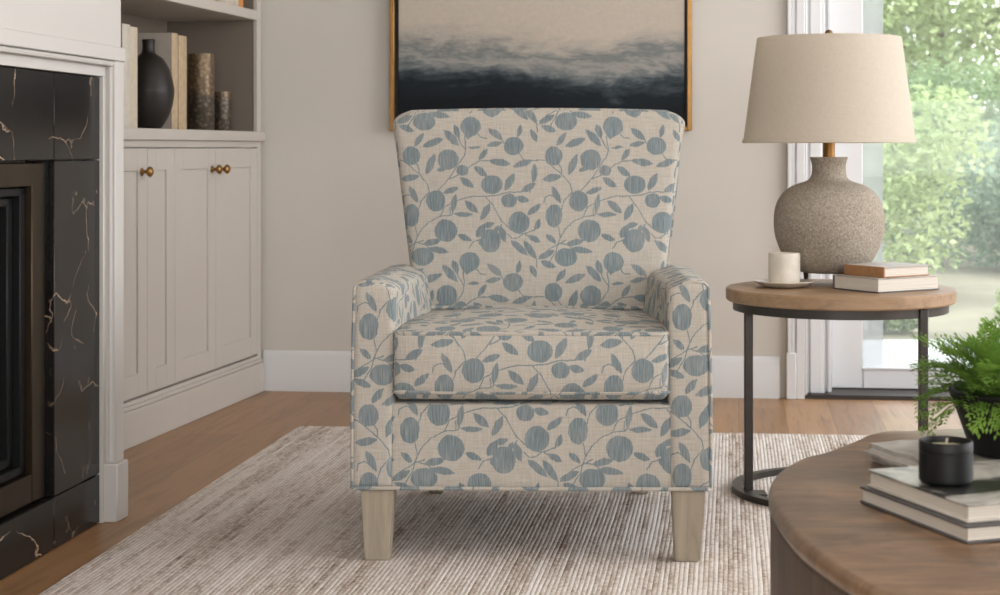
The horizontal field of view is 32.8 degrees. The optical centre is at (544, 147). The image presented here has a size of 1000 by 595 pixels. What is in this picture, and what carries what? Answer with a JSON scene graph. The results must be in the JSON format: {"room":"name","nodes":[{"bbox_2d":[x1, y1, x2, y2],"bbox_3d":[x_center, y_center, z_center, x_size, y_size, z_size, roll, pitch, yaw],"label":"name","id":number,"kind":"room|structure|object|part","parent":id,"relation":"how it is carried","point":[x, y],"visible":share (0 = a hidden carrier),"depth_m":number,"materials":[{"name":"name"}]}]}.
{"room":"living room","nodes":[
{"label":"living room","id":0,"kind":"room"},
{"bbox_2d":[0,0,120,197],"bbox_3d":[-1.337,-0.434,3.066,0.474,2.598,1.914,0,0,6],"label":"wall","id":1,"kind":"structure","parent":0,"point":[94,21],"depth_m":3.69,"materials":[{"name":"white paint"}]},
{"bbox_2d":[0,391,962,594],"bbox_3d":[0.050,0.915,1.909,6.500,0.100,9.017,0,0,0],"label":"floor","id":2,"kind":"structure","parent":0,"point":[166,469],"depth_m":5.15,"materials":[{"name":"brown wood"}]},
{"bbox_2d":[0,28,127,579],"bbox_3d":[-1.282,0.315,3.076,0.400,1.100,1.922,0,0,6],"label":"fireplace","id":3,"kind":"object","parent":2,"relation":"on","point":[64,470],"visible":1,"depth_m":3.67,"materials":[{"name":"black stone"}]},
{"bbox_3d":[-1.194,0.384,3.058,0.080,0.602,1.060,0,0,6],"label":"firebox frame","id":4,"kind":"part","parent":3,"relation":"part of","materials":[{"name":"black metal"}]},
{"bbox_3d":[-1.157,0.389,3.054,0.034,0.716,1.196,0,0,6],"label":"bronze frame","id":5,"kind":"part","parent":3,"relation":"part of","materials":[{"name":"metal"}]},
{"bbox_3d":[-1.103,0.262,3.052,0.016,0.926,1.794,0,0,6],"label":"bead moulding","id":6,"kind":"part","parent":3,"relation":"part of","materials":[{"name":"white paint"}]},
{"bbox_2d":[124,128,264,449],"bbox_3d":[-1.331,0.404,5.215,0.420,0.923,1.759,0,0,10],"label":"base cabinet","id":7,"kind":"object","parent":2,"relation":"on","point":[192,198],"visible":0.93,"depth_m":5.39,"materials":[{"name":"beige paint"}]},
{"bbox_3d":[-1.222,0.364,4.866,0.019,0.726,0.374,0,0,10],"label":"door","id":8,"kind":"part","parent":7,"relation":"part of","materials":[{"name":"beige paint"}]},
{"bbox_3d":[-1.171,0.070,5.006,0.035,0.031,0.031,0,0,10],"label":"knob","id":9,"kind":"part","parent":7,"relation":"part of","materials":[{"name":"gold metal"}]},
{"bbox_3d":[-1.173,0.364,5.157,0.019,0.726,0.211,0,0,10],"label":"door","id":10,"kind":"part","parent":7,"relation":"part of","materials":[{"name":"beige paint"}]},
{"bbox_2d":[124,128,264,140],"bbox_3d":[-1.340,-0.041,5.217,0.401,0.034,1.759,0,0,10],"label":"countertop","id":11,"kind":"structure","parent":7,"relation":"on","point":[129,133],"depth_m":5.36,"materials":[{"name":"beige paint"}]},
{"bbox_2d":[121,24,129,127],"bbox_3d":[-1.328,-0.212,5.021,0.200,0.305,0.058,0,0,10],"label":"book","id":12,"kind":"object","parent":11,"relation":"on","point":[125,28],"visible":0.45,"depth_m":5.00,"materials":[{"name":"paper"}]},
{"bbox_2d":[130,27,136,127],"bbox_3d":[-1.322,-0.210,5.084,0.200,0.301,0.060,0,0,10],"label":"book","id":13,"kind":"object","parent":11,"relation":"on","point":[133,30],"visible":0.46,"depth_m":5.06,"materials":[{"name":"beige paper"}]},
{"bbox_2d":[137,39,174,128],"bbox_3d":[-1.241,-0.200,5.322,0.160,0.281,0.160,0,0,0],"label":"vase","id":14,"kind":"object","parent":11,"relation":"on","point":[155,85],"visible":0.8,"depth_m":5.27,"materials":[{"name":"black ceramic"}]},
{"bbox_2d":[137,33,177,128],"bbox_3d":[-1.284,-0.213,5.442,0.215,0.307,0.051,0,0,10],"label":"book","id":15,"kind":"object","parent":11,"relation":"on","point":[166,44],"visible":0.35,"depth_m":5.41,"materials":[{"name":"beige paper"}]},
{"bbox_2d":[178,35,186,128],"bbox_3d":[-1.266,-0.211,5.506,0.200,0.302,0.069,0,0,10],"label":"book","id":16,"kind":"object","parent":11,"relation":"on","point":[182,40],"visible":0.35,"depth_m":5.48,"materials":[{"name":"beige paper"}]},
{"bbox_2d":[121,0,260,130],"bbox_3d":[-1.348,-0.892,5.216,0.386,1.666,1.755,0,0,10],"label":"bookshelf","id":17,"kind":"object","parent":11,"relation":"on","point":[232,33],"visible":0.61,"depth_m":6.01,"materials":[{"name":"paint"}]},
{"bbox_3d":[-1.513,-0.892,5.243,0.050,1.666,1.673,0,0,10],"label":"panel","id":18,"kind":"part","parent":17,"relation":"part of","materials":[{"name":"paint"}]},
{"bbox_3d":[-1.324,-0.469,5.211,0.335,0.035,1.673,0,0,10],"label":"shelf","id":19,"kind":"part","parent":17,"relation":"part of","materials":[{"name":"beige paint"}]},
{"bbox_3d":[-1.210,-0.892,6.061,0.373,1.666,0.042,0,0,10],"label":"panel","id":20,"kind":"part","parent":17,"relation":"part of","materials":[{"name":"paint"}]},
{"bbox_2d":[238,0,242,6],"bbox_3d":[-1.148,-0.597,5.928,0.190,0.220,0.045,0,0,10],"label":"book","id":21,"kind":"object","parent":17,"relation":"on","point":[240,2],"visible":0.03,"depth_m":5.90,"materials":[{"name":"orange fabric"}]},
{"bbox_3d":[-1.020,-0.892,6.028,0.014,1.666,0.044,0,0,10],"label":"frame","id":22,"kind":"part","parent":17,"relation":"part of","materials":[{"name":"beige paint"}]},
{"bbox_2d":[188,53,213,129],"bbox_3d":[-1.163,-0.189,5.749,0.089,0.258,0.089,0,0,0],"label":"hurricane","id":23,"kind":"object","parent":11,"relation":"on","point":[200,65],"visible":0.96,"depth_m":5.71,"materials":[{"name":"brown metal"}]},
{"bbox_2d":[214,92,230,130],"bbox_3d":[-1.130,-0.128,5.945,0.066,0.136,0.066,0,0,0],"label":"hurricane","id":24,"kind":"object","parent":11,"relation":"on","point":[222,100],"visible":0.81,"depth_m":5.92,"materials":[{"name":"brown metal"}]},
{"bbox_3d":[-1.125,0.364,5.436,0.019,0.726,0.349,0,0,10],"label":"door","id":25,"kind":"part","parent":7,"relation":"part of","materials":[{"name":"beige paint"}]},
{"bbox_3d":[-1.075,0.070,5.569,0.035,0.031,0.031,0,0,10],"label":"knob","id":26,"kind":"part","parent":7,"relation":"part of","materials":[{"name":"gold metal"}]},
{"bbox_3d":[-1.062,0.070,5.640,0.035,0.031,0.031,0,0,10],"label":"knob","id":27,"kind":"part","parent":7,"relation":"part of","materials":[{"name":"gold metal"}]},
{"bbox_3d":[-1.061,0.364,5.812,0.019,0.726,0.407,0,0,10],"label":"door","id":28,"kind":"part","parent":7,"relation":"part of","materials":[{"name":"beige paint"}]},
{"bbox_2d":[38,426,867,594],"bbox_3d":[0.272,0.862,3.110,2.522,0.004,4.119,0,0,6],"label":"rug","id":29,"kind":"object","parent":2,"relation":"on","point":[287,519],"visible":0.52,"depth_m":3.76,"materials":[{"name":"fabric"}]},
{"bbox_2d":[350,108,712,561],"bbox_3d":[-0.021,0.380,3.925,0.758,0.960,0.831,0,0,1],"label":"armchair","id":30,"kind":"object","parent":29,"relation":"on","point":[539,332],"visible":1,"depth_m":3.54,"materials":[{"name":"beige fabric"}]},
{"bbox_3d":[-0.349,0.785,3.571,0.070,0.150,0.059,0,0,1],"label":"leg","id":31,"kind":"part","parent":30,"relation":"part of","materials":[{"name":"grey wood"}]},
{"bbox_3d":[-0.332,0.493,3.868,0.132,0.435,0.663,0,0,1],"label":"arm","id":32,"kind":"part","parent":30,"relation":"part of","materials":[{"name":"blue fabric"}]},
{"bbox_3d":[-0.273,0.785,4.218,0.049,0.150,0.097,0,0,1],"label":"leg","id":33,"kind":"part","parent":30,"relation":"part of","materials":[{"name":"grey wood"}]},
{"bbox_2d":[394,307,668,399],"bbox_3d":[-0.024,0.444,3.807,0.572,0.169,0.595,0,0,1],"label":"seat cushion","id":34,"kind":"object","parent":30,"relation":"on","point":[448,353],"depth_m":3.52,"materials":[{"name":"beige fabric"}]},
{"bbox_3d":[-0.022,0.621,3.881,0.586,0.178,0.692,0,0,1],"label":"seat","id":35,"kind":"part","parent":30,"relation":"part of","materials":[{"name":"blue fabric"}]},
{"bbox_3d":[-0.016,0.233,4.226,0.726,0.664,0.230,0,0,1],"label":"backrest","id":36,"kind":"part","parent":30,"relation":"part of","materials":[{"name":"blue fabric"}]},
{"bbox_3d":[0.241,0.785,4.208,0.049,0.150,0.097,0,0,1],"label":"leg","id":37,"kind":"part","parent":30,"relation":"part of","materials":[{"name":"grey wood"}]},
{"bbox_3d":[0.287,0.493,3.856,0.132,0.435,0.663,0,0,1],"label":"arm","id":38,"kind":"part","parent":30,"relation":"part of","materials":[{"name":"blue fabric"}]},
{"bbox_3d":[0.299,0.785,3.558,0.069,0.150,0.059,0,0,1],"label":"leg","id":39,"kind":"part","parent":30,"relation":"part of","materials":[{"name":"grey wood"}]},
{"bbox_2d":[726,279,955,506],"bbox_3d":[0.737,0.604,4.250,0.567,0.510,0.567,0,0,0],"label":"side table","id":40,"kind":"object","parent":29,"relation":"on","point":[818,300],"visible":0.73,"depth_m":4.07,"materials":[{"name":"brown wood"}]},
{"bbox_3d":[0.504,0.615,4.215,0.021,0.466,0.021,0,0,0],"label":"leg","id":41,"kind":"part","parent":40,"relation":"part of","materials":[{"name":"black metal"}]},
{"bbox_3d":[0.518,0.856,4.215,0.063,0.006,0.060,0,0,0],"label":"foot plate","id":42,"kind":"part","parent":40,"relation":"part of","materials":[{"name":"black metal"}]},
{"bbox_2d":[754,278,814,287],"bbox_3d":[0.600,0.340,4.262,0.150,0.016,0.150,0,0,0],"label":"saucer","id":43,"kind":"object","parent":40,"relation":"on","point":[764,282],"visible":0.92,"depth_m":4.21,"materials":[{"name":"beige ceramic"}]},
{"bbox_2d":[768,252,799,282],"bbox_3d":[0.600,0.302,4.262,0.079,0.079,0.079,0,0,0],"label":"candle","id":44,"kind":"object","parent":43,"relation":"on","point":[783,267],"visible":0.88,"depth_m":4.23,"materials":[{"name":"white wax"}]},
{"bbox_2d":[742,29,916,278],"bbox_3d":[0.728,0.022,4.360,0.441,0.653,0.441,0,0,0],"label":"table lamp","id":45,"kind":"object","parent":40,"relation":"on","point":[828,88],"visible":0.94,"depth_m":4.22,"materials":[{"name":"beige ceramic"}]},
{"bbox_3d":[0.728,-0.147,4.360,0.441,0.269,0.441,0,0,0],"label":"lamp shade","id":46,"kind":"part","parent":45,"relation":"part of","materials":[{"name":"fabric"}]},
{"bbox_2d":[833,274,938,292],"bbox_3d":[0.842,0.331,4.198,0.206,0.036,0.160,0,0,-33],"label":"book","id":47,"kind":"object","parent":40,"relation":"on","point":[840,281],"visible":0.76,"depth_m":4.14,"materials":[{"name":"white paper"}]},
{"bbox_2d":[844,262,929,277],"bbox_3d":[0.841,0.299,4.182,0.157,0.026,0.136,0,0,-34],"label":"book","id":48,"kind":"object","parent":47,"relation":"on","point":[877,269],"visible":1,"depth_m":4.14,"materials":[{"name":"beige paper"}]},
{"bbox_3d":[0.898,0.615,4.037,0.021,0.466,0.021,0,0,0],"label":"leg","id":49,"kind":"part","parent":40,"relation":"part of","materials":[{"name":"black metal"}]},
{"bbox_2d":[769,429,999,594],"bbox_3d":[0.919,0.637,1.909,1.310,0.444,1.325,0,0,0],"label":"coffee table","id":50,"kind":"object","parent":29,"relation":"on","point":[824,540],"visible":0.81,"depth_m":1.81,"materials":[{"name":"brown wood"}]},
{"bbox_2d":[860,486,999,543],"bbox_3d":[0.547,0.405,1.932,0.302,0.019,0.223,0,0,-19],"label":"book","id":51,"kind":"object","parent":50,"relation":"on","point":[989,531],"visible":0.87,"depth_m":1.84,"materials":[{"name":"white paper"}]},
{"bbox_2d":[868,460,999,522],"bbox_3d":[0.553,0.385,1.936,0.302,0.020,0.208,0,0,-19],"label":"book","id":52,"kind":"object","parent":51,"relation":"on","point":[979,501],"visible":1,"depth_m":1.87,"materials":[{"name":"paper"}]},
{"bbox_2d":[919,436,972,486],"bbox_3d":[0.449,0.350,1.904,0.060,0.050,0.060,0,0,0],"label":"candle","id":53,"kind":"object","parent":52,"relation":"on","point":[944,461],"visible":1,"depth_m":1.88,"materials":[{"name":"black metal"}]},
{"bbox_2d":[864,437,999,467],"bbox_3d":[0.611,0.402,2.215,0.344,0.026,0.200,0,0,-17],"label":"tray","id":54,"kind":"object","parent":50,"relation":"on","point":[898,453],"visible":0.36,"depth_m":2.20,"materials":[{"name":"grey"}]},
{"bbox_2d":[905,311,999,458],"bbox_3d":[0.593,0.286,2.153,0.269,0.204,0.269,0,0,12],"label":"potted fern","id":55,"kind":"object","parent":54,"relation":"on","point":[976,398],"visible":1,"depth_m":2.13,"materials":[{"name":"plant"}]},
{"bbox_2d":[948,382,999,458],"bbox_3d":[0.597,0.347,2.165,0.162,0.082,0.162,0,0,0],"label":"pot","id":56,"kind":"object","parent":55,"relation":"attached to","point":[978,411],"depth_m":2.12,"materials":[{"name":"black ceramic"}]},
{"bbox_2d":[258,0,786,397],"bbox_3d":[0.744,-0.435,5.989,5.300,2.600,0.200,0,0,6],"label":"wall","id":57,"kind":"structure","parent":0,"point":[332,212],"depth_m":6.03,"materials":[{"name":"beige paint"}]},
{"bbox_2d":[263,350,779,398],"bbox_3d":[-0.097,0.793,5.968,1.824,0.143,0.016,0,0,6],"label":"baseboard","id":58,"kind":"structure","parent":57,"relation":"attached to","point":[304,371],"depth_m":6.03,"materials":[{"name":"white paint"}]},
{"bbox_2d":[390,0,691,130],"bbox_3d":[-0.018,-0.458,5.944,1.059,0.795,0.043,0,0,6],"label":"framed painting","id":59,"kind":"object","parent":57,"relation":"attached to","point":[445,54],"visible":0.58,"depth_m":5.93,"materials":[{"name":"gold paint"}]},
{"bbox_2d":[786,0,806,398],"bbox_3d":[0.867,-0.235,5.860,0.072,2.200,0.032,0,0,6],"label":"trim","id":60,"kind":"structure","parent":57,"relation":"attached to","point":[796,354],"depth_m":5.85,"materials":[{"name":"white paint"}]},
{"bbox_2d":[807,0,831,392],"bbox_3d":[0.951,-0.241,5.984,0.111,2.188,0.168,0,0,6],"label":"trim","id":61,"kind":"structure","parent":57,"relation":"attached to","point":[819,12],"depth_m":5.90,"materials":[{"name":"white paint"}]},
{"bbox_2d":[805,388,950,400],"bbox_3d":[1.738,0.868,5.951,1.716,0.034,0.352,0,0,6],"label":"trim","id":62,"kind":"structure","parent":57,"relation":"attached to","point":[837,393],"depth_m":5.87,"materials":[{"name":"brown metal"}]},
{"bbox_2d":[832,0,966,388],"bbox_3d":[1.517,-0.233,5.982,1.012,2.164,0.056,0,0,6],"label":"door","id":63,"kind":"structure","parent":57,"relation":"in","point":[857,345],"depth_m":6.01,"materials":[{"name":"white paint"}]},
{"label":"outside","id":64,"kind":"structure","parent":0,"visible":0},
{"bbox_2d":[883,190,999,339],"bbox_3d":[5.000,1.080,34.275,34.000,0.210,51.450,0,0,0],"label":"lawn","id":65,"kind":"structure","parent":64,"point":[975,287],"depth_m":11.16,"materials":[{"name":"green plant"}]},
{"bbox_2d":[883,319,929,332],"bbox_3d":[1.711,0.832,9.043,0.625,0.286,0.545,0,0,0],"label":"ground cover","id":66,"kind":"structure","parent":65,"relation":"on","point":[892,324],"depth_m":8.85,"materials":[{"name":"green plant"}]},
{"bbox_2d":[883,79,997,280],"bbox_3d":[2.329,0.261,11.161,1.333,1.428,1.468,0,0,0],"label":"shrub","id":67,"kind":"object","parent":65,"relation":"on","point":[909,179],"visible":0.52,"depth_m":11.09,"materials":[{"name":"green plant"}]},
{"bbox_2d":[885,0,996,97],"bbox_3d":[3.423,-1.819,26.959,7.328,5.682,7.277,0,0,33],"label":"tree","id":68,"kind":"object","parent":65,"relation":"on","point":[901,23],"visible":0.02,"depth_m":25.84,"materials":[{"name":"green plant"}]},
{"bbox_2d":[883,0,999,226],"bbox_3d":[4.338,-1.410,20.259,6.785,4.790,4.514,0,0,8],"label":"tree","id":69,"kind":"object","parent":65,"relation":"on","point":[935,41],"visible":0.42,"depth_m":19.35,"materials":[{"name":"green plant"}]},
{"bbox_2d":[883,61,999,254],"bbox_3d":[3.559,0.104,15.508,2.176,1.773,2.064,0,0,0],"label":"shrub","id":70,"kind":"object","parent":65,"relation":"on","point":[989,109],"visible":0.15,"depth_m":15.14,"materials":[{"name":"green plant"}]},
{"bbox_2d":[897,111,999,268],"bbox_3d":[4.153,0.319,13.299,2.564,1.315,2.273,0,0,0],"label":"shrub","id":71,"kind":"object","parent":65,"relation":"on","point":[992,199],"visible":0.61,"depth_m":13.26,"materials":[{"name":"green plant"}]},
{"bbox_2d":[907,47,999,232],"bbox_3d":[5.356,-0.042,17.735,3.503,2.062,2.914,0,0,0],"label":"shrub","id":72,"kind":"object","parent":65,"relation":"on","point":[996,73],"visible":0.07,"depth_m":17.46,"materials":[{"name":"green plant"}]},
{"bbox_2d":[992,288,999,316],"bbox_3d":[2.851,0.852,9.611,0.656,0.246,0.711,0,0,0],"label":"ground cover","id":73,"kind":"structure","parent":65,"relation":"on","point":[996,307],"depth_m":9.61,"materials":[{"name":"green plant"}]},
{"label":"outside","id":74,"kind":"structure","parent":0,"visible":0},
{"bbox_2d":[883,340,980,367],"bbox_3d":[2.500,1.065,7.450,13.000,0.200,2.200,0,0,0],"label":"patio","id":75,"kind":"structure","parent":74,"point":[896,353],"depth_m":7.98,"materials":[{"name":"concrete"}]}
]}

